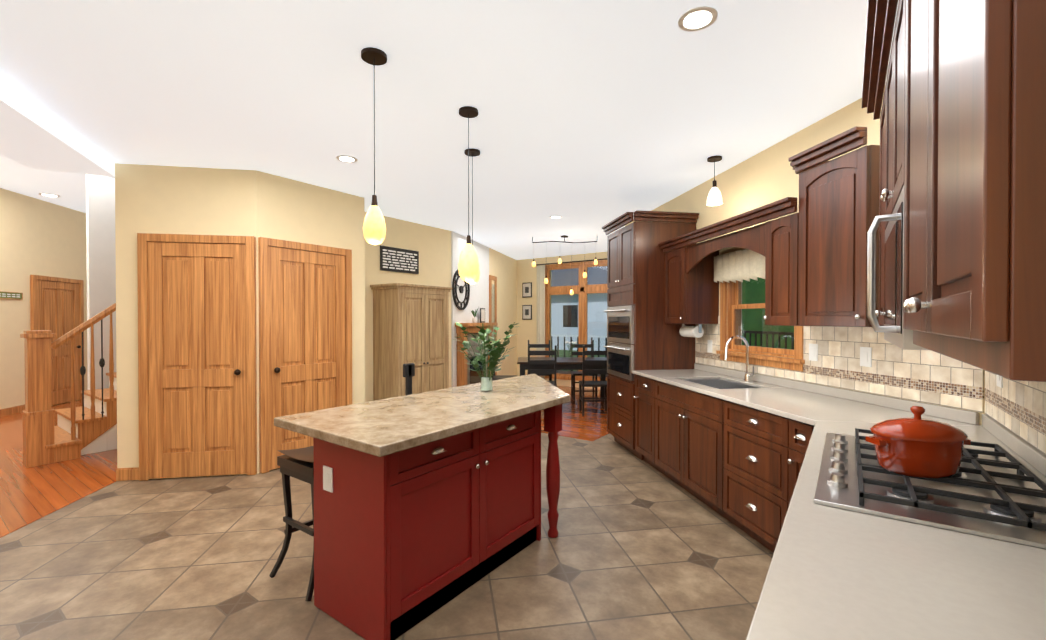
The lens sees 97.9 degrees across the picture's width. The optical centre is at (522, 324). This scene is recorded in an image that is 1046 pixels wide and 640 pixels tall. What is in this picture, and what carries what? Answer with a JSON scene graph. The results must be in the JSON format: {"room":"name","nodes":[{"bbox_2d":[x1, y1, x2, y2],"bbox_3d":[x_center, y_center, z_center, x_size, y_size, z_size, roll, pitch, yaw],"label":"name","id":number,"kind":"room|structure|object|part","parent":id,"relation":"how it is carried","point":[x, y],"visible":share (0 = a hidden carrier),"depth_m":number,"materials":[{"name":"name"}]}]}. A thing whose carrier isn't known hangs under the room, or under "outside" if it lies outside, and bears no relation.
{"room":"kitchen","nodes":[
{"label":"kitchen","id":0,"kind":"room"},
{"bbox_2d":[0,154,85,212],"bbox_3d":[-3.287,-2.043,5.984,14.800,0.120,12.200,0,1,36],"label":"ceiling","id":1,"kind":"structure","parent":0,"point":[67,187],"depth_m":6.43,"materials":[{"name":"paint"}]},
{"bbox_2d":[0,188,87,408],"bbox_3d":[-7.676,-0.318,6.566,0.142,3.340,9.475,0,1,-9],"label":"wall","id":2,"kind":"structure","parent":0,"point":[41,237],"depth_m":7.01,"materials":[{"name":"paint"}]},
{"bbox_2d":[0,291,22,298],"bbox_3d":[-7.622,-0.427,6.746,0.016,0.101,0.436,0,1,-9],"label":"sign","id":3,"kind":"object","parent":2,"relation":"attached to","point":[10,295],"visible":0.98,"depth_m":6.78,"materials":[{"name":"brown wood"}]},
{"bbox_2d":[0,404,24,416],"bbox_3d":[-7.355,1.307,5.138,0.014,0.108,3.977,0,1,-9],"label":"baseboard","id":4,"kind":"structure","parent":2,"relation":"attached to","point":[12,410],"depth_m":6.79,"materials":[{"name":"brown wood"}]},
{"bbox_2d":[38,193,60,197],"bbox_3d":[-5.177,-1.409,4.979,0.170,0.007,0.170,0,1,36],"label":"recessed light","id":5,"kind":"object","parent":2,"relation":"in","point":[50,195],"visible":1,"depth_m":4.97,"materials":[{"name":"white plastic"}]},
{"bbox_2d":[30,275,83,404],"bbox_3d":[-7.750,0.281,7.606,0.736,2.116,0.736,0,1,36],"label":"door","id":6,"kind":"structure","parent":2,"relation":"attached to","point":[57,306],"depth_m":7.63,"materials":[{"name":"brown wood"}]},
{"bbox_2d":[0,78,114,176],"bbox_3d":[-2.560,-1.597,0.971,0.550,0.680,6.300,0,1,-23],"label":"soffit","id":7,"kind":"structure","parent":0,"point":[33,135],"depth_m":3.24,"materials":[{"name":"paint"}]},
{"bbox_2d":[86,174,116,389],"bbox_3d":[-3.155,-0.336,8.523,0.120,3.340,7.340,0,1,36],"label":"wall","id":8,"kind":"structure","parent":0,"point":[100,245],"depth_m":5.58,"materials":[{"name":"white paint"}]},
{"bbox_2d":[115,163,364,478],"bbox_3d":[-3.154,-0.303,4.890,2.006,3.340,1.950,0,1,36],"label":"wall block","id":9,"kind":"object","parent":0,"point":[156,199],"visible":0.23,"depth_m":4.10,"materials":[{"name":"paint"}]},
{"bbox_2d":[116,467,138,480],"bbox_3d":[-3.461,1.318,4.005,0.200,0.108,0.014,0,1,-9],"label":"baseboard","id":10,"kind":"structure","parent":9,"relation":"attached to","point":[125,474],"depth_m":4.00,"materials":[{"name":"brown wood"}]},
{"bbox_2d":[137,233,351,480],"bbox_3d":[-2.600,0.284,4.447,0.750,2.166,1.652,0,1,36],"label":"double door","id":11,"kind":"structure","parent":9,"relation":"attached to","point":[197,384],"depth_m":4.11,"materials":[{"name":"brown wood"}]},
{"bbox_2d":[0,386,608,537],"bbox_3d":[-3.537,1.345,7.084,9.150,0.004,9.550,0,1,36],"label":"floor","id":12,"kind":"structure","parent":0,"point":[29,495],"depth_m":4.23,"materials":[{"name":"orange wood"}]},
{"bbox_2d":[20,303,116,467],"bbox_3d":[-4.027,-0.464,6.210,1.110,3.629,3.915,0,1,36],"label":"staircase","id":13,"kind":"structure","parent":12,"relation":"on","point":[89,426],"depth_m":4.63,"materials":[{"name":"brown wood"}]},
{"bbox_2d":[370,283,451,400],"bbox_3d":[-1.460,0.425,6.040,0.527,1.857,0.950,0,1,36],"label":"armoire","id":14,"kind":"object","parent":12,"relation":"on","point":[410,323],"visible":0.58,"depth_m":5.78,"materials":[{"name":"brown wood"}]},
{"bbox_2d":[455,323,497,385],"bbox_3d":[-0.738,0.657,7.724,0.267,1.361,1.440,0,1,15],"label":"fireplace","id":15,"kind":"object","parent":12,"relation":"on","point":[466,376],"visible":0.46,"depth_m":7.35,"materials":[{"name":"wood"}]},
{"bbox_2d":[471,308,484,322],"bbox_3d":[-0.734,-0.163,7.792,0.136,0.273,0.613,0,1,15],"label":"mantel decor","id":16,"kind":"object","parent":15,"relation":"on","point":[482,316],"visible":1,"depth_m":7.88,"materials":[{"name":"ceramic"}]},
{"bbox_2d":[488,342,516,380],"bbox_3d":[-0.328,0.820,7.541,0.464,1.036,0.430,0,1,1],"label":"dining chair","id":17,"kind":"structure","parent":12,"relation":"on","point":[496,377],"depth_m":7.60,"materials":[{"name":"black wood"}]},
{"bbox_2d":[527,340,551,380],"bbox_3d":[0.295,0.814,8.222,0.430,1.036,0.464,0,1,1],"label":"dining chair","id":18,"kind":"object","parent":12,"relation":"on","point":[541,346],"visible":0.25,"depth_m":8.41,"materials":[{"name":"black wood"}]},
{"bbox_2d":[528,345,556,386],"bbox_3d":[0.282,0.826,6.848,0.430,1.036,0.464,0,1,1],"label":"dining chair","id":19,"kind":"object","parent":12,"relation":"on","point":[542,362],"visible":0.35,"depth_m":6.65,"materials":[{"name":"black wood"}]},
{"bbox_2d":[517,357,608,399],"bbox_3d":[0.689,0.961,7.533,1.550,0.755,0.920,0,1,1],"label":"dining table","id":20,"kind":"object","parent":12,"relation":"on","point":[569,363],"visible":0.38,"depth_m":7.13,"materials":[{"name":"black wood"}]},
{"bbox_2d":[565,341,576,358],"bbox_3d":[0.789,0.433,7.525,0.195,0.298,0.179,0,1,1],"label":"vase","id":21,"kind":"object","parent":20,"relation":"on","point":[572,342],"visible":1,"depth_m":7.52,"materials":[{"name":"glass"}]},
{"bbox_2d":[571,340,597,399],"bbox_3d":[1.095,0.814,8.215,0.430,1.036,0.464,0,1,1],"label":"dining chair","id":22,"kind":"object","parent":12,"relation":"on","point":[573,375],"visible":0.71,"depth_m":8.36,"materials":[{"name":"black wood"}]},
{"bbox_2d":[579,345,608,415],"bbox_3d":[1.082,0.826,6.841,0.430,1.036,0.464,0,1,1],"label":"dining chair","id":23,"kind":"object","parent":12,"relation":"on","point":[582,384],"visible":0.73,"depth_m":6.67,"materials":[{"name":"black wood"}]},
{"bbox_2d":[0,433,773,639],"bbox_3d":[-2.602,1.419,5.771,12.600,0.120,11.200,0,1,36],"label":"floor","id":24,"kind":"structure","parent":0,"point":[637,548],"depth_m":2.58,"materials":[{"name":"beige tile"}]},
{"bbox_2d":[269,446,313,600],"bbox_3d":[-1.096,1.044,2.577,0.392,0.695,0.479,0,1,36],"label":"stool","id":25,"kind":"object","parent":24,"relation":"on","point":[297,463],"visible":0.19,"depth_m":2.48,"materials":[{"name":"wood"}]},
{"bbox_2d":[313,410,540,639],"bbox_3d":[-0.458,0.948,2.579,0.545,0.876,1.213,0,1,36],"label":"base cabinet","id":26,"kind":"object","parent":24,"relation":"on","point":[406,540],"visible":0.88,"depth_m":2.14,"materials":[{"name":"red wood"}]},
{"bbox_2d":[323,465,332,492],"bbox_3d":[-0.927,0.735,2.162,0.075,0.115,0.008,0,1,36],"label":"outlet","id":27,"kind":"object","parent":26,"relation":"attached to","point":[327,478],"visible":1,"depth_m":2.15,"materials":[{"name":"white plastic"}]},
{"bbox_2d":[274,373,569,456],"bbox_3d":[-0.222,0.482,2.960,0.870,0.043,2.347,0,1,36],"label":"countertop","id":28,"kind":"structure","parent":26,"relation":"on","point":[383,427],"depth_m":2.35,"materials":[{"name":"stone"}]},
{"bbox_2d":[453,322,519,390],"bbox_3d":[-0.234,0.220,3.126,0.452,0.475,0.397,0,1,36],"label":"potted plant","id":29,"kind":"object","parent":28,"relation":"on","point":[486,383],"visible":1,"depth_m":3.10,"materials":[{"name":"green plant"}]},
{"bbox_2d":[544,404,561,537],"bbox_3d":[0.197,0.944,2.974,0.094,0.875,0.092,0,1,36],"label":"kitchen island leg","id":30,"kind":"object","parent":24,"relation":"on","point":[553,421],"visible":0.56,"depth_m":2.92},
{"bbox_2d":[633,375,813,552],"bbox_3d":[1.614,0.940,3.502,0.692,0.874,2.245,0,1,-9],"label":"base cabinet","id":31,"kind":"object","parent":24,"relation":"on","point":[737,465],"visible":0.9,"depth_m":3.07,"materials":[{"name":"brown wood"}]},
{"bbox_2d":[632,363,1045,639],"bbox_3d":[0.400,0.472,1.619,2.292,0.090,6.548,0,1,36],"label":"countertop","id":32,"kind":"structure","parent":31,"relation":"on","point":[834,573],"depth_m":0.95,"materials":[{"name":"beige stone"}]},
{"bbox_2d":[677,379,759,400],"bbox_3d":[1.588,0.574,3.684,0.426,0.170,0.676,0,1,-9],"label":"sink basin","id":33,"kind":"object","parent":32,"relation":"in","point":[719,383],"visible":0.04,"depth_m":4.00,"materials":[{"name":"metal"}]},
{"bbox_2d":[724,335,754,381],"bbox_3d":[1.756,0.279,3.686,0.239,0.376,0.117,0,1,-9],"label":"faucet","id":34,"kind":"object","parent":32,"relation":"on","point":[748,376],"visible":1,"depth_m":3.71,"materials":[{"name":"silver metal"}]},
{"bbox_2d":[814,428,1045,548],"bbox_3d":[1.278,0.464,1.460,0.535,0.047,0.910,0,1,36],"label":"cooktop","id":35,"kind":"object","parent":32,"relation":"in","point":[999,492],"visible":0.81,"depth_m":1.25,"materials":[{"name":"metal"}]},
{"bbox_2d":[866,406,970,477],"bbox_3d":[1.187,0.344,1.370,0.279,0.194,0.184,0,1,-2],"label":"pot","id":36,"kind":"object","parent":35,"relation":"on","point":[917,445],"visible":1,"depth_m":1.31,"materials":[{"name":"ceramic"}]},
{"bbox_2d":[602,126,882,459],"bbox_3d":[1.525,0.130,3.867,0.747,2.487,3.010,0,1,-9],"label":"tall cabinet","id":37,"kind":"object","parent":24,"relation":"on","point":[642,334],"depth_m":3.27,"materials":[{"name":"brown wood"}]},
{"bbox_3d":[1.343,-1.078,4.931,0.740,0.090,0.830,0,1,-9],"label":"tall cabinet crown trim","id":38,"kind":"part","parent":37,"relation":"part of","materials":[{"name":"brown wood"}]},
{"bbox_2d":[679,324,703,337],"bbox_3d":[1.640,0.062,4.436,0.110,0.129,0.316,0,1,-9],"label":"paper towel holder","id":39,"kind":"object","parent":37,"relation":"attached to","point":[692,331],"visible":0.98,"depth_m":4.34,"materials":[{"name":"white paper"}]},
{"bbox_3d":[1.770,-0.472,3.515,0.378,0.955,2.245,0,1,-9],"label":"wall cabinets by the window","id":40,"kind":"part","parent":37,"relation":"part of","materials":[{"name":"brown wood"}]},
{"bbox_3d":[-0.712,1.038,3.286,0.392,0.695,0.479,0,1,36],"label":"stool","id":41,"kind":"object","parent":24,"relation":"on","visible":0},
{"bbox_2d":[403,363,414,394],"bbox_3d":[-0.846,0.506,3.377,0.030,0.430,0.100,0,1,36],"label":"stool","id":42,"kind":"object","parent":41,"relation":"attached to","point":[408,371],"visible":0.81,"depth_m":3.36,"materials":[{"name":"black"}]},
{"bbox_2d":[365,212,451,401],"bbox_3d":[-1.741,-0.035,6.274,0.200,2.780,1.940,0,1,36],"label":"wall","id":43,"kind":"structure","parent":0,"point":[431,245],"depth_m":6.29,"materials":[{"name":"paint"}]},
{"bbox_2d":[380,245,418,273],"bbox_3d":[-1.666,-0.864,6.175,0.022,0.320,0.640,0,1,36],"label":"sign","id":44,"kind":"object","parent":43,"relation":"attached to","point":[392,259],"visible":1,"depth_m":6.15,"materials":[{"name":"paper"}]},
{"bbox_2d":[0,0,898,259],"bbox_3d":[-0.425,-1.466,4.189,7.250,0.120,11.200,0,1,36],"label":"ceiling","id":45,"kind":"structure","parent":0,"point":[590,120],"depth_m":2.73,"materials":[{"name":"paint"}]},
{"bbox_2d":[336,155,357,162],"bbox_3d":[-1.492,-1.399,3.858,0.170,0.007,0.170,0,1,36],"label":"recessed light","id":46,"kind":"object","parent":45,"relation":"in","point":[347,158],"visible":1,"depth_m":3.84,"materials":[{"name":"white plastic"}]},
{"bbox_2d":[361,47,386,244],"bbox_3d":[-0.767,-0.898,2.349,0.128,0.978,0.130,0,1,36],"label":"pendant light","id":47,"kind":"object","parent":45,"relation":"hanging from","point":[374,228],"visible":1,"depth_m":2.32,"materials":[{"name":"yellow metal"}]},
{"bbox_2d":[458,106,478,281],"bbox_3d":[-0.355,-0.834,2.977,0.140,1.118,0.140,0,1,36],"label":"pendant light","id":48,"kind":"object","parent":45,"relation":"hanging from","point":[468,266],"visible":1,"depth_m":2.94,"materials":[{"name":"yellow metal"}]},
{"bbox_2d":[464,148,479,284],"bbox_3d":[-0.410,-0.861,3.692,0.128,1.078,0.130,0,1,36],"label":"pendant light","id":49,"kind":"object","parent":45,"relation":"hanging from","point":[473,152],"visible":0.58,"depth_m":3.69,"materials":[{"name":"brown metal"}]},
{"bbox_2d":[549,215,561,218],"bbox_3d":[0.432,-1.419,6.035,0.170,0.007,0.170,0,1,36],"label":"recessed light","id":50,"kind":"object","parent":45,"relation":"in","point":[555,217],"visible":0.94,"depth_m":6.04,"materials":[{"name":"white plastic"}]},
{"bbox_2d":[532,235,597,294],"bbox_3d":[0.677,-0.955,7.413,1.064,0.958,0.157,0,1,1],"label":"track light","id":51,"kind":"object","parent":45,"relation":"hanging from","point":[560,262],"visible":1,"depth_m":7.40,"materials":[{"name":"brown metal"}]},
{"bbox_2d":[678,6,717,31],"bbox_3d":[0.792,-1.382,2.066,0.170,0.007,0.170,0,1,36],"label":"recessed light","id":52,"kind":"object","parent":45,"relation":"in","point":[697,18],"visible":1,"depth_m":2.06,"materials":[{"name":"white plastic"}]},
{"bbox_2d":[707,155,721,205],"bbox_3d":[1.615,-1.207,3.839,0.124,0.388,0.124,0,1,36],"label":"light","id":53,"kind":"object","parent":45,"relation":"hanging from","point":[714,198],"visible":1,"depth_m":3.81,"materials":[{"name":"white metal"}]},
{"bbox_2d":[451,231,516,386],"bbox_3d":[-0.704,-0.058,8.729,0.200,2.780,3.546,0,1,15],"label":"wall","id":54,"kind":"structure","parent":0,"point":[503,268],"depth_m":8.60,"materials":[{"name":"paint"}]},
{"bbox_2d":[452,270,469,309],"bbox_3d":[-0.984,-0.554,7.273,0.025,0.660,0.660,0,1,15],"label":"wall clock","id":55,"kind":"object","parent":54,"relation":"attached to","point":[454,288],"visible":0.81,"depth_m":7.15,"materials":[{"name":"black metal"}]},
{"bbox_2d":[489,275,496,374],"bbox_3d":[-0.577,0.200,8.765,0.023,2.256,0.400,0,1,15],"label":"door frame","id":56,"kind":"structure","parent":54,"relation":"attached to","point":[491,278],"depth_m":8.86,"materials":[{"name":"brown wood"}]},
{"bbox_2d":[517,251,606,389],"bbox_3d":[-0.821,-0.078,10.968,9.239,2.780,0.150,0,1,36],"label":"wall","id":57,"kind":"structure","parent":0,"point":[526,273],"depth_m":10.15,"materials":[{"name":"paint"}]},
{"bbox_2d":[522,282,531,297],"bbox_3d":[0.093,-0.766,10.201,0.250,0.330,0.020,0,1,36],"label":"picture frame","id":58,"kind":"object","parent":57,"relation":"attached to","point":[526,289],"visible":0.98,"depth_m":10.19,"materials":[{"name":"paper"}]},
{"bbox_2d":[522,305,531,319],"bbox_3d":[0.093,-0.266,10.205,0.250,0.330,0.020,0,1,36],"label":"picture frame","id":59,"kind":"object","parent":57,"relation":"attached to","point":[526,312],"visible":0.95,"depth_m":10.20,"materials":[{"name":"paper"}]},
{"bbox_2d":[536,258,606,378],"bbox_3d":[1.479,-0.017,9.149,3.104,2.572,0.053,0,1,36],"label":"panel","id":60,"kind":"object","parent":57,"relation":"hanging from","point":[540,305],"visible":0.56,"depth_m":9.92,"materials":[{"name":"fabric"}]},
{"bbox_2d":[545,260,608,380],"bbox_3d":[1.586,-0.052,9.175,2.700,2.460,0.070,0,1,36],"label":"glass door","id":61,"kind":"structure","parent":57,"relation":"in","point":[583,289],"depth_m":9.45,"materials":[{"name":"brown wood"}]},
{"bbox_2d":[628,89,984,424],"bbox_3d":[1.914,-0.017,4.280,0.150,2.780,4.500,0,1,-9],"label":"wall","id":62,"kind":"structure","parent":0,"point":[769,175],"depth_m":3.65,"materials":[{"name":"paint"}]},
{"bbox_2d":[716,278,804,370],"bbox_3d":[1.968,-0.147,3.741,0.180,0.960,1.020,0,1,-9],"label":"window","id":63,"kind":"structure","parent":62,"relation":"in","point":[731,306],"depth_m":3.93,"materials":[{"name":"brown wood"}]},
{"bbox_2d":[714,249,764,282],"bbox_3d":[1.853,-0.486,3.720,0.043,0.272,1.017,0,1,-9],"label":"fabric valance","id":64,"kind":"object","parent":63,"relation":"hanging from","point":[744,264],"visible":0.58,"depth_m":3.85,"materials":[{"name":"beige fabric"}]},
{"bbox_2d":[695,316,983,412],"bbox_3d":[1.976,0.170,3.409,0.009,0.477,2.534,0,1,-9],"label":"backsplash","id":65,"kind":"structure","parent":62,"relation":"attached to","point":[927,376],"depth_m":2.71,"materials":[{"name":"tile"}]},
{"bbox_2d":[707,340,711,352],"bbox_3d":[1.803,0.213,4.396,0.008,0.118,0.075,0,1,-9],"label":"outlet","id":66,"kind":"object","parent":65,"relation":"attached to","point":[709,345],"visible":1,"depth_m":4.39,"materials":[{"name":"white plastic"}]},
{"bbox_2d":[809,343,817,360],"bbox_3d":[2.010,0.194,3.152,0.008,0.118,0.075,0,1,-9],"label":"outlet","id":67,"kind":"object","parent":65,"relation":"attached to","point":[813,352],"visible":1,"depth_m":3.15,"materials":[{"name":"white plastic"}]},
{"bbox_2d":[860,347,871,366],"bbox_3d":[2.075,0.198,2.758,0.008,0.118,0.075,0,1,-9],"label":"outlet","id":68,"kind":"object","parent":65,"relation":"attached to","point":[865,356],"visible":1,"depth_m":2.75,"materials":[{"name":"white plastic"}]},
{"bbox_3d":[0.728,0.022,-0.032,0.150,2.780,5.450,0,1,36],"label":"wall","id":69,"kind":"structure","parent":0,"visible":0},
{"bbox_2d":[876,181,884,325],"bbox_3d":[1.709,-0.460,1.829,0.417,1.010,0.493,0,1,36],"label":"upper cabinet","id":70,"kind":"object","parent":69,"relation":"attached to","point":[879,313],"depth_m":2.04,"materials":[{"name":"brown wood"}]},
{"bbox_2d":[861,0,897,119],"bbox_3d":[1.202,-1.004,1.181,0.480,0.090,2.130,0,1,36],"label":"crown molding","id":71,"kind":"structure","parent":70,"relation":"attached to","point":[881,17],"depth_m":1.66,"materials":[{"name":"brown wood"}]},
{"bbox_2d":[880,21,895,231],"bbox_3d":[1.381,-0.665,1.368,0.417,0.590,0.757,0,1,36],"label":"upper cabinet","id":72,"kind":"object","parent":69,"relation":"attached to","point":[888,112],"depth_m":1.67,"materials":[{"name":"brown wood"}]},
{"bbox_2d":[867,186,928,349],"bbox_3d":[1.352,-0.151,1.394,0.488,0.430,0.756,0,1,36],"label":"over-the-range microwave","id":73,"kind":"object","parent":72,"relation":"attached to","point":[895,333],"visible":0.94,"depth_m":1.36,"materials":[{"name":"metal"}]},
{"bbox_2d":[896,0,1045,381],"bbox_3d":[0.926,-0.450,0.733,0.417,1.010,0.933,0,1,36],"label":"upper cabinet","id":74,"kind":"object","parent":69,"relation":"attached to","point":[963,138],"depth_m":0.52,"materials":[{"name":"brown wood"}]},
{"bbox_2d":[985,370,1045,454],"bbox_3d":[0.803,0.199,0.215,0.009,0.477,4.738,0,1,36],"label":"backsplash","id":75,"kind":"structure","parent":69,"relation":"attached to","point":[1017,408],"depth_m":1.70,"materials":[{"name":"tile"}]},
{"bbox_2d":[996,375,1002,387],"bbox_3d":[2.011,0.205,1.922,0.008,0.118,0.075,0,1,36],"label":"electrical outlet","id":76,"kind":"object","parent":75,"relation":"attached to","point":[999,381],"visible":0.42,"depth_m":1.91,"materials":[{"name":"white plastic"}]},
{"label":"outside","id":77,"kind":"structure","parent":0,"visible":0},
{"bbox_2d":[552,349,604,370],"bbox_3d":[19.955,1.583,27.878,80.000,0.050,51.200,0,1,36],"label":"ground","id":78,"kind":"structure","parent":77,"point":[562,354],"depth_m":23.26,"materials":[{"name":"green plant"}]},
{"bbox_2d":[551,266,608,350],"bbox_3d":[8.389,-1.751,28.862,12.800,6.600,9.800,0,1,36],"label":"house","id":79,"kind":"structure","parent":78,"relation":"on","point":[568,300],"depth_m":27.39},
{"bbox_2d":[551,334,607,376],"bbox_3d":[1.378,0.841,11.077,3.300,1.060,2.530,0,1,36],"label":"deck","id":80,"kind":"object","parent":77,"point":[569,372],"depth_m":12.44,"materials":[{"name":"grey wood"}]},
{"bbox_3d":[21.577,1.760,8.431,39.700,0.050,18.000,0,1,-9],"label":"ground","id":81,"kind":"structure","parent":77,"visible":0},
{"bbox_2d":[742,330,793,349],"bbox_3d":[3.869,0.937,6.034,0.040,1.640,9.100,0,1,-9],"label":"fence","id":82,"kind":"object","parent":81,"relation":"on","point":[770,332],"depth_m":6.88,"materials":[{"name":"black metal"}]},
{"bbox_2d":[742,277,793,348],"bbox_3d":[5.637,-3.546,9.801,4.326,10.536,11.064,0,1,-8],"label":"trees","id":83,"kind":"object","parent":81,"relation":"on","point":[760,299],"depth_m":8.24,"materials":[{"name":"green plant"}]}
]}

